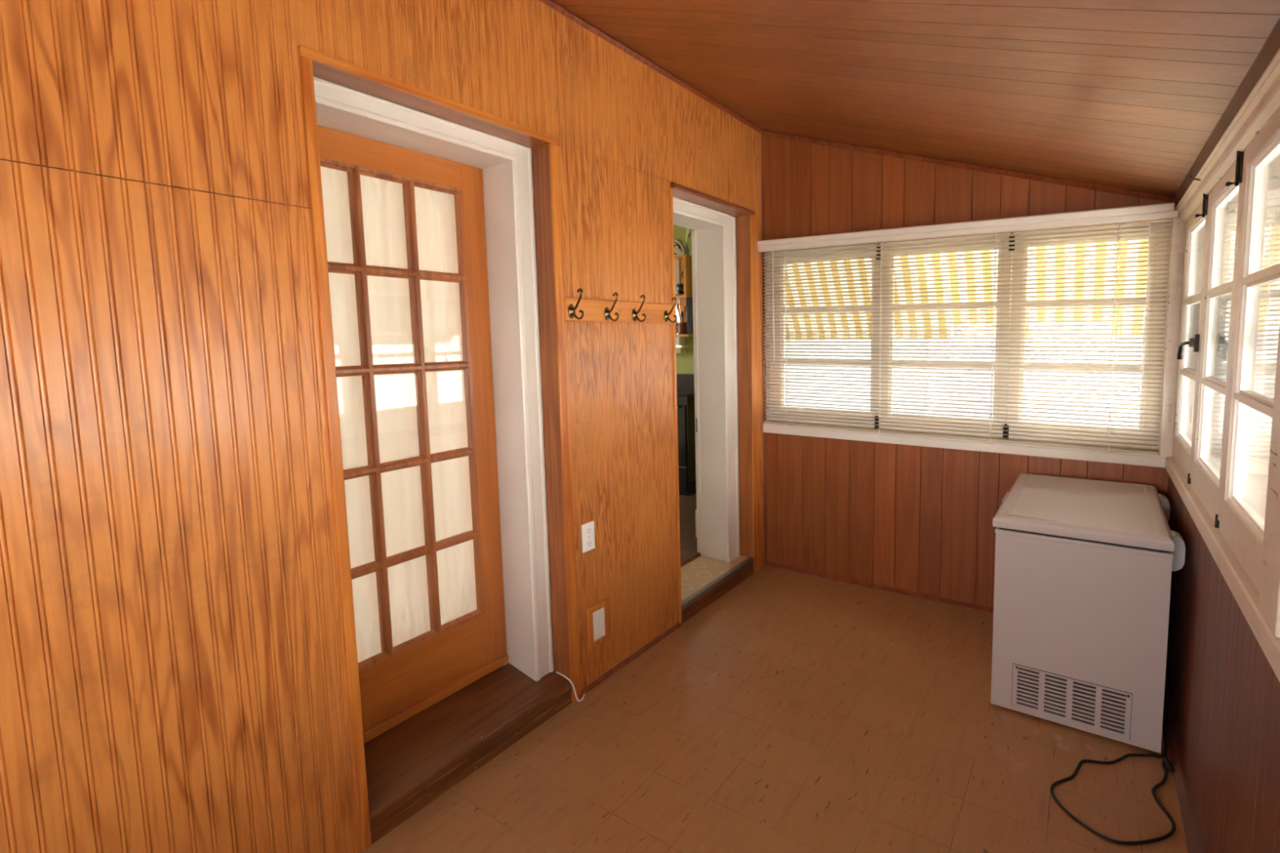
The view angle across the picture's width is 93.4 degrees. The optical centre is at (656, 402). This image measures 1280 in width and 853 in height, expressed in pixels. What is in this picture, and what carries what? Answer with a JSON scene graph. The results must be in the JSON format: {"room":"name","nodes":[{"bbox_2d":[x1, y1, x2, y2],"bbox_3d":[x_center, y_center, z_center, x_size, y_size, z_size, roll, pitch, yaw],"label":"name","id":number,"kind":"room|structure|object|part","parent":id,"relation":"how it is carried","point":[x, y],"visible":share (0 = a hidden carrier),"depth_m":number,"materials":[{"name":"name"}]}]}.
{"room":"sunroom","nodes":[
{"label":"sunroom","id":0,"kind":"room"},
{"bbox_2d":[0,0,764,852],"bbox_3d":[-0.783,-0.079,1.897,0.012,2.830,5.060,3,7,36],"label":"wall","id":1,"kind":"structure","parent":0,"point":[174,679],"depth_m":1.48,"materials":[{"name":"brown wood"}]},
{"bbox_2d":[298,44,556,145],"bbox_3d":[-0.669,-0.974,1.978,0.013,0.027,0.946,3,7,36],"label":"trim","id":2,"kind":"structure","parent":1,"relation":"attached to","point":[317,56],"depth_m":1.86,"materials":[{"name":"brown wood"}]},
{"bbox_2d":[312,61,548,147],"bbox_3d":[-0.712,-0.968,2.004,0.094,0.012,0.878,3,7,36],"label":"trim","id":3,"kind":"structure","parent":1,"relation":"attached to","point":[321,71],"depth_m":1.93,"materials":[{"name":"wood"}]},
{"bbox_2d":[299,56,578,851],"bbox_3d":[-0.641,0.174,2.089,0.013,2.281,0.946,3,7,36],"label":"trim","id":4,"kind":"structure","parent":1,"relation":"attached to","point":[305,64],"depth_m":1.76,"materials":[{"name":"brown wood"}]},
{"bbox_2d":[532,142,569,679],"bbox_3d":[-0.684,0.167,2.114,0.094,2.293,0.906,3,7,36],"label":"trim","id":5,"kind":"structure","parent":1,"relation":"attached to","point":[540,155],"depth_m":2.46,"materials":[{"name":"wood"}]},
{"bbox_2d":[557,146,581,697],"bbox_3d":[-0.360,0.130,2.480,0.010,2.280,0.016,3,7,36],"label":"trim","id":6,"kind":"structure","parent":1,"relation":"attached to","point":[558,147],"depth_m":2.47,"materials":[{"name":"brown wood"}]},
{"bbox_2d":[581,520,595,552],"bbox_3d":[-0.294,0.581,2.601,0.010,0.123,0.078,3,7,36],"label":"wall outlet","id":7,"kind":"object","parent":1,"relation":"attached to","point":[587,529],"visible":1,"depth_m":2.60,"materials":[{"name":"white plastic"}]},
{"bbox_2d":[586,526,591,533],"bbox_3d":[-0.292,0.551,2.596,0.002,0.033,0.033,3,7,36],"label":"socket","id":8,"kind":"object","parent":7,"relation":"attached to","point":[588,529],"depth_m":2.59,"materials":[{"name":"white plastic"}]},
{"bbox_2d":[586,539,591,547],"bbox_3d":[-0.290,0.610,2.602,0.002,0.033,0.033,3,7,36],"label":"socket","id":9,"kind":"object","parent":7,"relation":"attached to","point":[588,541],"depth_m":2.60,"materials":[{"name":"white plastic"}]},
{"bbox_2d":[586,598,608,648],"bbox_3d":[-0.259,0.979,2.670,0.014,0.182,0.132,3,7,36],"label":"blank plate","id":10,"kind":"object","parent":1,"relation":"attached to","point":[597,617],"visible":1,"depth_m":2.66,"materials":[{"name":"white plastic"}]},
{"bbox_2d":[564,297,675,324],"bbox_3d":[-0.139,-0.410,2.748,0.018,0.098,0.797,3,7,36],"label":"rail","id":11,"kind":"object","parent":1,"relation":"attached to","point":[593,309],"visible":0.91,"depth_m":2.69,"materials":[{"name":"brown wood"}]},
{"bbox_2d":[568,288,583,319],"bbox_3d":[-0.320,-0.394,2.425,0.066,0.126,0.037,3,7,36],"label":"coat hook","id":12,"kind":"object","parent":11,"relation":"attached to","point":[571,309],"visible":1,"depth_m":2.43,"materials":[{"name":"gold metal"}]},
{"bbox_2d":[604,292,618,321],"bbox_3d":[-0.190,-0.410,2.605,0.066,0.126,0.037,3,7,36],"label":"coat hook","id":13,"kind":"object","parent":11,"relation":"attached to","point":[607,312],"visible":1,"depth_m":2.61,"materials":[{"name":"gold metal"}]},
{"bbox_2d":[631,294,645,322],"bbox_3d":[-0.077,-0.428,2.761,0.066,0.126,0.037,3,7,36],"label":"coat hook","id":14,"kind":"object","parent":11,"relation":"attached to","point":[634,313],"visible":1,"depth_m":2.76,"materials":[{"name":"gold metal"}]},
{"bbox_2d":[663,297,677,323],"bbox_3d":[0.072,-0.452,2.968,0.066,0.126,0.037,3,7,36],"label":"coat hook","id":15,"kind":"object","parent":11,"relation":"attached to","point":[666,313],"visible":1,"depth_m":2.97,"materials":[{"name":"gold metal"}]},
{"bbox_2d":[579,622,681,697],"bbox_3d":[-0.103,1.218,2.904,0.013,0.020,0.790,3,7,36],"label":"baseboard","id":16,"kind":"structure","parent":1,"relation":"attached to","point":[643,649],"depth_m":2.85,"materials":[{"name":"brown wood"}]},
{"bbox_2d":[537,0,763,133],"bbox_3d":[-0.805,-1.463,1.753,0.019,0.024,5.060,3,7,36],"label":"trim","id":17,"kind":"structure","parent":1,"relation":"attached to","point":[550,3],"depth_m":2.76,"materials":[{"name":"brown wood"}]},
{"bbox_2d":[669,187,681,623],"bbox_3d":[0.099,0.062,3.116,0.008,2.270,0.020,3,7,36],"label":"trim","id":18,"kind":"structure","parent":1,"relation":"attached to","point":[670,188],"depth_m":3.11,"materials":[{"name":"brown wood"}]},
{"bbox_2d":[670,185,753,557],"bbox_3d":[0.313,0.013,3.493,0.094,2.284,0.874,3,7,36],"label":"trim","id":19,"kind":"structure","parent":1,"relation":"attached to","point":[743,223],"depth_m":3.82,"materials":[{"name":"wood"}]},
{"bbox_2d":[670,182,755,217],"bbox_3d":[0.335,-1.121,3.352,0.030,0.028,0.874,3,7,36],"label":"trim","id":20,"kind":"structure","parent":1,"relation":"attached to","point":[673,185],"depth_m":3.28,"materials":[{"name":"brown wood"}]},
{"bbox_2d":[750,214,762,573],"bbox_3d":[0.636,-0.023,3.857,0.010,2.270,0.121,3,7,36],"label":"trim","id":21,"kind":"structure","parent":1,"relation":"attached to","point":[754,221],"depth_m":3.84,"materials":[{"name":"brown wood"}]},
{"bbox_2d":[760,133,767,564],"bbox_3d":[0.700,-0.306,3.925,0.014,2.818,0.014,3,7,36],"label":"trim","id":22,"kind":"structure","parent":1,"relation":"attached to","point":[762,135],"depth_m":3.92,"materials":[{"name":"brown wood"}]},
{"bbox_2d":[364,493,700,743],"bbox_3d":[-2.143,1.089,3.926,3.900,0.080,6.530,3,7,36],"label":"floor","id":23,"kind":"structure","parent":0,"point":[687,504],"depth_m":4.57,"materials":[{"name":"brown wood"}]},
{"bbox_2d":[676,373,696,496],"bbox_3d":[0.085,0.277,5.775,0.820,1.070,0.555,3,7,36],"label":"range","id":24,"kind":"object","parent":23,"relation":"on","point":[685,382],"visible":0.27,"depth_m":5.41,"materials":[{"name":"black metal"}]},
{"bbox_3d":[-0.050,0.288,5.588,0.760,0.550,0.014,3,7,36],"label":"oven door","id":25,"kind":"part","parent":24,"relation":"part of","materials":[{"name":"black glass"}]},
{"bbox_3d":[-0.040,0.684,5.627,0.760,0.215,0.013,3,7,36],"label":"drawer","id":26,"kind":"part","parent":24,"relation":"part of","materials":[{"name":"black metal"}]},
{"bbox_2d":[676,390,694,396],"bbox_3d":[0.039,-0.092,5.689,0.820,0.021,0.360,3,7,36],"label":"cooktop","id":27,"kind":"object","parent":24,"relation":"in","point":[679,393],"depth_m":5.40,"materials":[{"name":"black"}]},
{"bbox_2d":[314,76,928,670],"bbox_3d":[1.287,-0.425,5.094,0.194,4.000,8.200,3,7,36],"label":"wall","id":28,"kind":"structure","parent":0,"point":[895,340],"depth_m":5.50,"materials":[{"name":"white paint"}]},
{"bbox_2d":[317,124,508,743],"bbox_3d":[-0.922,0.133,2.187,0.054,2.062,0.820,3,7,36],"label":"door","id":29,"kind":"structure","parent":28,"relation":"in","point":[397,683],"depth_m":2.27,"materials":[{"name":"brown wood"}]},
{"bbox_2d":[320,166,476,662],"bbox_3d":[-0.962,0.056,2.208,0.034,1.821,0.770,3,7,36],"label":"door curtain","id":30,"kind":"object","parent":29,"relation":"hanging from","point":[382,200],"visible":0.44,"depth_m":2.23,"materials":[{"name":"white fabric"}]},
{"bbox_2d":[313,76,553,681],"bbox_3d":[-0.838,0.142,2.159,0.210,2.221,0.980,3,7,36],"label":"trim","id":31,"kind":"structure","parent":28,"relation":"attached to","point":[506,166],"depth_m":2.42,"materials":[{"name":"white paint"}]},
{"bbox_2d":[680,549,701,567],"bbox_3d":[-0.001,1.036,3.659,0.145,0.032,0.789,3,7,36],"label":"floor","id":32,"kind":"structure","parent":28,"relation":"attached to","point":[686,556],"depth_m":3.89,"materials":[{"name":"brown wood"}]},
{"bbox_2d":[691,231,702,552],"bbox_3d":[0.261,-0.041,3.859,0.028,2.055,0.062,3,7,36],"label":"trim","id":33,"kind":"structure","parent":28,"relation":"attached to","point":[698,512],"depth_m":3.84,"materials":[{"name":"white paint"}]},
{"bbox_2d":[673,224,694,373],"bbox_3d":[-0.299,-0.542,6.390,3.900,2.860,0.100,3,7,36],"label":"wall","id":34,"kind":"structure","parent":0,"point":[684,361],"depth_m":5.88,"materials":[{"name":"green paint"}]},
{"bbox_2d":[674,259,679,306],"bbox_3d":[-0.277,-1.180,6.217,1.231,0.439,0.010,3,7,36],"label":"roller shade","id":35,"kind":"object","parent":34,"relation":"attached to","point":[677,269],"visible":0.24,"depth_m":5.86,"materials":[{"name":"beige"}]},
{"bbox_2d":[673,240,684,256],"bbox_3d":[0.149,-1.488,5.874,0.280,0.180,0.026,3,7,36],"label":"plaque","id":36,"kind":"object","parent":34,"relation":"attached to","point":[678,247],"visible":0.38,"depth_m":5.82,"materials":[{"name":"beige"}]},
{"bbox_2d":[674,254,692,322],"bbox_3d":[0.254,-1.047,5.771,0.173,0.678,0.160,3,7,36],"label":"wall shelf","id":37,"kind":"object","parent":34,"relation":"attached to","point":[685,260],"visible":0.66,"depth_m":5.70,"materials":[{"name":"brown wood"}]},
{"bbox_2d":[675,284,684,295],"bbox_3d":[0.242,-1.071,5.764,0.128,0.108,0.128,3,7,36],"label":"bowl","id":38,"kind":"object","parent":37,"relation":"on","point":[679,287],"visible":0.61,"depth_m":5.72,"materials":[{"name":"black ceramic"}]},
{"bbox_2d":[685,228,691,255],"bbox_3d":[0.301,-1.555,5.710,0.074,0.343,0.009,3,7,36],"label":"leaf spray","id":39,"kind":"object","parent":37,"relation":"on","point":[687,229],"visible":0.82,"depth_m":5.72,"materials":[{"name":"green plant"}]},
{"bbox_2d":[675,333,693,352],"bbox_3d":[0.006,-0.577,6.016,0.830,0.177,0.140,3,7,36],"label":"window ledge","id":40,"kind":"object","parent":34,"relation":"attached to","point":[680,339],"visible":0.31,"depth_m":5.83,"materials":[{"name":"brown wood"}]},
{"bbox_2d":[675,302,686,334],"bbox_3d":[0.247,-0.803,5.812,0.095,0.301,0.104,-3,6,-16],"label":"utensil crock","id":41,"kind":"object","parent":40,"relation":"on","point":[682,326],"visible":0.93,"depth_m":5.78,"materials":[{"name":"brown ceramic"}]},
{"bbox_2d":[677,322,686,334],"bbox_3d":[0.251,-0.710,5.818,0.096,0.115,0.094,3,7,36],"label":"pot","id":42,"kind":"object","parent":41,"relation":"on","point":[682,326],"depth_m":5.78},
{"bbox_2d":[685,297,693,333],"bbox_3d":[0.331,-0.822,5.765,0.068,0.342,0.080,3,7,36],"label":"knife block","id":43,"kind":"object","parent":40,"relation":"on","point":[689,302],"visible":0.66,"depth_m":5.73,"materials":[{"name":"black wood"}]},
{"bbox_2d":[356,564,1187,852],"bbox_3d":[0.090,1.396,1.441,2.069,0.060,5.072,3,7,36],"label":"floor","id":44,"kind":"structure","parent":0,"point":[794,712],"depth_m":2.16,"materials":[{"name":"beige plastic"}]},
{"bbox_2d":[364,662,572,844],"bbox_3d":[-0.721,1.234,2.264,0.281,0.142,0.877,3,7,36],"label":"wooden step","id":45,"kind":"structure","parent":44,"relation":"on","point":[411,764],"depth_m":2.17,"materials":[{"name":"brown wood"}]},
{"bbox_2d":[555,671,585,702],"bbox_3d":[-0.369,1.209,2.555,0.123,0.116,0.052,-1,6,4],"label":"cable","id":46,"kind":"object","parent":44,"relation":"on","point":[560,673],"visible":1,"depth_m":2.54,"materials":[{"name":"white plastic"}]},
{"bbox_2d":[680,555,754,624],"bbox_3d":[0.244,1.087,3.666,0.348,0.118,0.844,3,7,36],"label":"step","id":47,"kind":"structure","parent":44,"relation":"on","point":[704,580],"depth_m":3.61,"materials":[{"name":"beige tile"}]},
{"bbox_2d":[991,473,1185,844],"bbox_3d":[1.673,0.833,2.394,0.596,0.799,1.461,3,7,36],"label":"chest freezer","id":48,"kind":"object","parent":44,"relation":"on","point":[1084,567],"visible":1,"depth_m":2.26,"materials":[{"name":"white metal"}]},
{"bbox_3d":[1.815,0.436,2.581,0.548,0.050,0.917,3,7,36],"label":"lid","id":49,"kind":"part","parent":48,"relation":"part of","materials":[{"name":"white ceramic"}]},
{"bbox_3d":[1.595,1.181,2.114,0.326,0.163,0.855,3,7,36],"label":"power cord","id":50,"kind":"part","parent":48,"relation":"part of","materials":[{"name":"black rubber"}]},
{"bbox_2d":[551,0,1279,195],"bbox_3d":[0.034,-1.074,1.199,2.095,0.762,5.072,3,7,36],"label":"ceiling","id":51,"kind":"structure","parent":0,"point":[1125,94],"depth_m":1.97,"materials":[{"name":"brown wood"}]},
{"bbox_2d":[764,135,1176,608],"bbox_3d":[1.585,-0.018,3.407,2.275,3.500,0.130,3,7,36],"label":"wall","id":52,"kind":"structure","parent":0,"point":[918,519],"depth_m":3.49,"materials":[{"name":"brown wood"}]},
{"bbox_2d":[768,243,881,429],"bbox_3d":[1.018,-0.392,3.713,0.702,1.110,0.064,3,7,36],"label":"window","id":53,"kind":"structure","parent":52,"relation":"in","point":[870,251],"depth_m":3.75,"materials":[{"name":"white paint"}]},
{"bbox_2d":[764,561,993,613],"bbox_3d":[1.558,1.122,3.468,2.045,0.022,0.014,3,7,36],"label":"baseboard","id":54,"kind":"structure","parent":52,"relation":"attached to","point":[767,563],"depth_m":3.60,"materials":[{"name":"brown wood"}]},
{"bbox_2d":[880,232,1014,439],"bbox_3d":[1.573,-0.350,3.316,0.656,1.097,0.064,3,7,36],"label":"window","id":55,"kind":"structure","parent":52,"relation":"in","point":[1011,237],"depth_m":3.30,"materials":[{"name":"white paint"}]},
{"bbox_2d":[763,423,1165,467],"bbox_3d":[1.543,0.218,3.402,2.030,0.090,0.070,3,7,36],"label":"trim","id":56,"kind":"structure","parent":52,"relation":"attached to","point":[1078,454],"depth_m":3.23,"materials":[{"name":"white paint"}]},
{"bbox_2d":[762,130,1175,204],"bbox_3d":[1.498,-1.291,3.232,2.045,0.764,0.019,3,7,36],"label":"trim","id":57,"kind":"structure","parent":52,"relation":"attached to","point":[1162,197],"depth_m":3.10,"materials":[{"name":"brown wood"}]},
{"bbox_2d":[785,213,1237,340],"bbox_3d":[1.752,-0.712,3.532,2.350,0.700,0.375,3,7,36],"label":"awning","id":58,"kind":"object","parent":52,"relation":"attached to","point":[1233,221],"visible":0.21,"depth_m":3.50,"materials":[{"name":"fabric"}]},
{"bbox_2d":[1007,220,1172,452],"bbox_3d":[2.092,-0.313,2.962,0.620,1.085,0.036,3,7,36],"label":"window","id":59,"kind":"structure","parent":52,"relation":"in","point":[1136,442],"depth_m":2.92,"materials":[{"name":"white paint"}]},
{"bbox_2d":[757,202,1177,454],"bbox_3d":[1.480,-0.383,3.285,2.016,1.193,0.081,3,7,36],"label":"blind","id":60,"kind":"object","parent":59,"relation":"attached to","point":[1118,215],"visible":1,"depth_m":3.13,"materials":[{"name":"white paint"}]},
{"bbox_3d":[0.814,-0.394,3.784,0.010,1.100,0.034,3,7,36],"label":"ladder cord","id":61,"kind":"part","parent":60,"relation":"part of","materials":[{"name":"white fabric"}]},
{"bbox_3d":[1.283,-0.359,3.449,0.010,1.090,0.034,3,7,36],"label":"ladder cord","id":62,"kind":"part","parent":60,"relation":"part of","materials":[{"name":"white fabric"}]},
{"bbox_3d":[1.504,0.182,3.353,1.978,0.045,0.024,3,7,36],"label":"rail","id":63,"kind":"part","parent":60,"relation":"part of","materials":[{"name":"beige metal"}]},
{"bbox_3d":[1.742,-0.324,3.120,0.010,1.081,0.034,3,7,36],"label":"ladder cord","id":64,"kind":"part","parent":60,"relation":"part of","materials":[{"name":"white fabric"}]},
{"bbox_3d":[2.146,-0.294,2.831,0.010,1.072,0.034,3,7,36],"label":"ladder cord","id":65,"kind":"part","parent":60,"relation":"part of","materials":[{"name":"white fabric"}]},
{"bbox_3d":[2.220,-0.428,2.742,0.024,0.755,0.013,3,7,36],"label":"lift cord","id":66,"kind":"part","parent":60,"relation":"part of","materials":[{"name":"white fabric"}]},
{"bbox_2d":[1165,474,1279,852],"bbox_3d":[0.908,0.956,0.791,0.008,0.900,5.060,3,7,36],"label":"wall","id":67,"kind":"structure","parent":0,"point":[1224,691],"depth_m":1.59,"materials":[{"name":"brown wood"}]},
{"bbox_2d":[1158,217,1186,457],"bbox_3d":[2.332,-0.284,2.728,0.049,1.075,0.044,3,7,36],"label":"trim","id":68,"kind":"structure","parent":67,"relation":"attached to","point":[1177,237],"depth_m":2.71,"materials":[{"name":"beige paint"}]},
{"bbox_2d":[1164,676,1203,852],"bbox_3d":[0.903,1.388,0.845,0.030,0.030,5.060,3,7,36],"label":"baseboard","id":69,"kind":"structure","parent":67,"relation":"attached to","point":[1192,835],"depth_m":1.99,"materials":[{"name":"brown wood"}]},
{"bbox_2d":[1164,456,1279,682],"bbox_3d":[0.885,0.508,0.740,0.031,0.059,5.033,3,7,36],"label":"trim","id":70,"kind":"structure","parent":67,"relation":"attached to","point":[1242,588],"depth_m":1.48,"materials":[{"name":"beige paint"}]},
{"bbox_3d":[0.926,0.540,0.676,0.118,2.950,5.172,3,7,36],"label":"wall","id":71,"kind":"structure","parent":0,"visible":0},
{"bbox_2d":[1168,193,1208,485],"bbox_3d":[2.137,-0.248,2.436,0.085,1.055,0.657,3,7,36],"label":"window","id":72,"kind":"structure","parent":71,"relation":"in","point":[1196,226],"depth_m":2.51,"materials":[{"name":"beige paint"}]},
{"bbox_3d":[1.973,-0.204,2.245,0.030,0.096,0.140,1,6,20],"label":"lever handle","id":73,"kind":"part","parent":72,"relation":"part of","materials":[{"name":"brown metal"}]},
{"bbox_3d":[2.152,-0.268,2.407,0.003,0.890,0.511,3,7,36],"label":"glass","id":74,"kind":"part","parent":72,"relation":"part of","materials":[{"name":"clear glass"}]},
{"bbox_2d":[1189,174,1201,181],"bbox_3d":[1.858,-0.772,2.085,0.081,0.013,0.018,-4,6,-26],"label":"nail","id":75,"kind":"object","parent":71,"relation":"attached to","point":[1190,178],"visible":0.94,"depth_m":2.09,"materials":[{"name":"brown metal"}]},
{"bbox_2d":[1191,151,1244,530],"bbox_3d":[1.770,-0.193,1.914,0.068,1.065,0.616,3,7,36],"label":"window","id":76,"kind":"structure","parent":71,"relation":"in","point":[1206,480],"depth_m":2.01,"materials":[{"name":"beige paint"}]},
{"bbox_3d":[1.786,-0.210,1.900,0.003,0.890,0.500,3,7,36],"label":"glass","id":77,"kind":"part","parent":76,"relation":"part of","materials":[{"name":"clear glass"}]},
{"bbox_2d":[1214,194,1238,471],"bbox_3d":[2.019,-0.211,2.135,0.075,1.070,1.280,3,7,36],"label":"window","id":78,"kind":"structure","parent":71,"relation":"in","point":[1234,202],"depth_m":2.26,"materials":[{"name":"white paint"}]},
{"bbox_2d":[1173,48,1279,218],"bbox_3d":[0.855,-0.605,0.651,0.038,0.053,5.060,3,7,36],"label":"trim","id":79,"kind":"structure","parent":71,"relation":"attached to","point":[1268,83],"depth_m":1.55,"materials":[{"name":"beige paint"}]},
{"bbox_2d":[1173,17,1279,205],"bbox_3d":[0.850,-0.653,0.649,0.037,0.058,5.060,3,7,36],"label":"trim","id":80,"kind":"structure","parent":71,"relation":"attached to","point":[1271,46],"depth_m":1.52,"materials":[{"name":"brown wood"}]},
{"bbox_2d":[1180,87,1279,222],"bbox_3d":[0.853,-0.571,0.625,0.030,0.023,5.010,3,7,36],"label":"trim","id":81,"kind":"structure","parent":71,"relation":"attached to","point":[1273,106],"depth_m":1.60,"materials":[{"name":"beige paint"}]},
{"bbox_2d":[1219,109,1279,592],"bbox_3d":[1.423,-0.130,1.408,0.036,1.053,0.610,3,7,36],"label":"window","id":82,"kind":"structure","parent":71,"relation":"in","point":[1242,526],"depth_m":1.58,"materials":[{"name":"beige paint"}]},
{"bbox_2d":[1243,154,1279,519],"bbox_3d":[1.467,-0.124,1.373,0.075,1.070,0.630,3,7,36],"label":"window","id":83,"kind":"structure","parent":71,"relation":"in","point":[1268,308],"depth_m":1.61,"materials":[{"name":"glass"}]},
{"bbox_2d":[1257,322,1279,637],"bbox_3d":[1.191,-0.099,1.111,0.043,1.065,0.142,3,7,36],"label":"trim","id":84,"kind":"structure","parent":71,"relation":"attached to","point":[1269,587],"depth_m":1.16,"materials":[{"name":"beige paint"}]},
{"bbox_3d":[0.066,-1.383,3.334,0.194,0.695,0.832,3,7,36],"label":"wall","id":85,"kind":"structure","parent":0,"visible":0},
{"bbox_2d":[672,196,739,562],"bbox_3d":[0.146,-0.028,3.506,0.196,2.172,1.012,3,7,36],"label":"trim","id":86,"kind":"structure","parent":85,"relation":"attached to","point":[716,233],"depth_m":3.78,"materials":[{"name":"white paint"}]},
{"label":"outside","id":87,"kind":"structure","parent":0,"visible":0},
{"bbox_3d":[5.619,1.821,2.342,70.000,0.150,70.000,3,7,36],"label":"ground","id":88,"kind":"structure","parent":87,"visible":0},
{"bbox_2d":[675,226,1236,462],"bbox_3d":[4.074,-1.931,10.590,14.200,5.800,4.400,3,7,36],"label":"house","id":89,"kind":"structure","parent":88,"relation":"on","point":[1225,325],"depth_m":7.63,"materials":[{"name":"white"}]}
]}

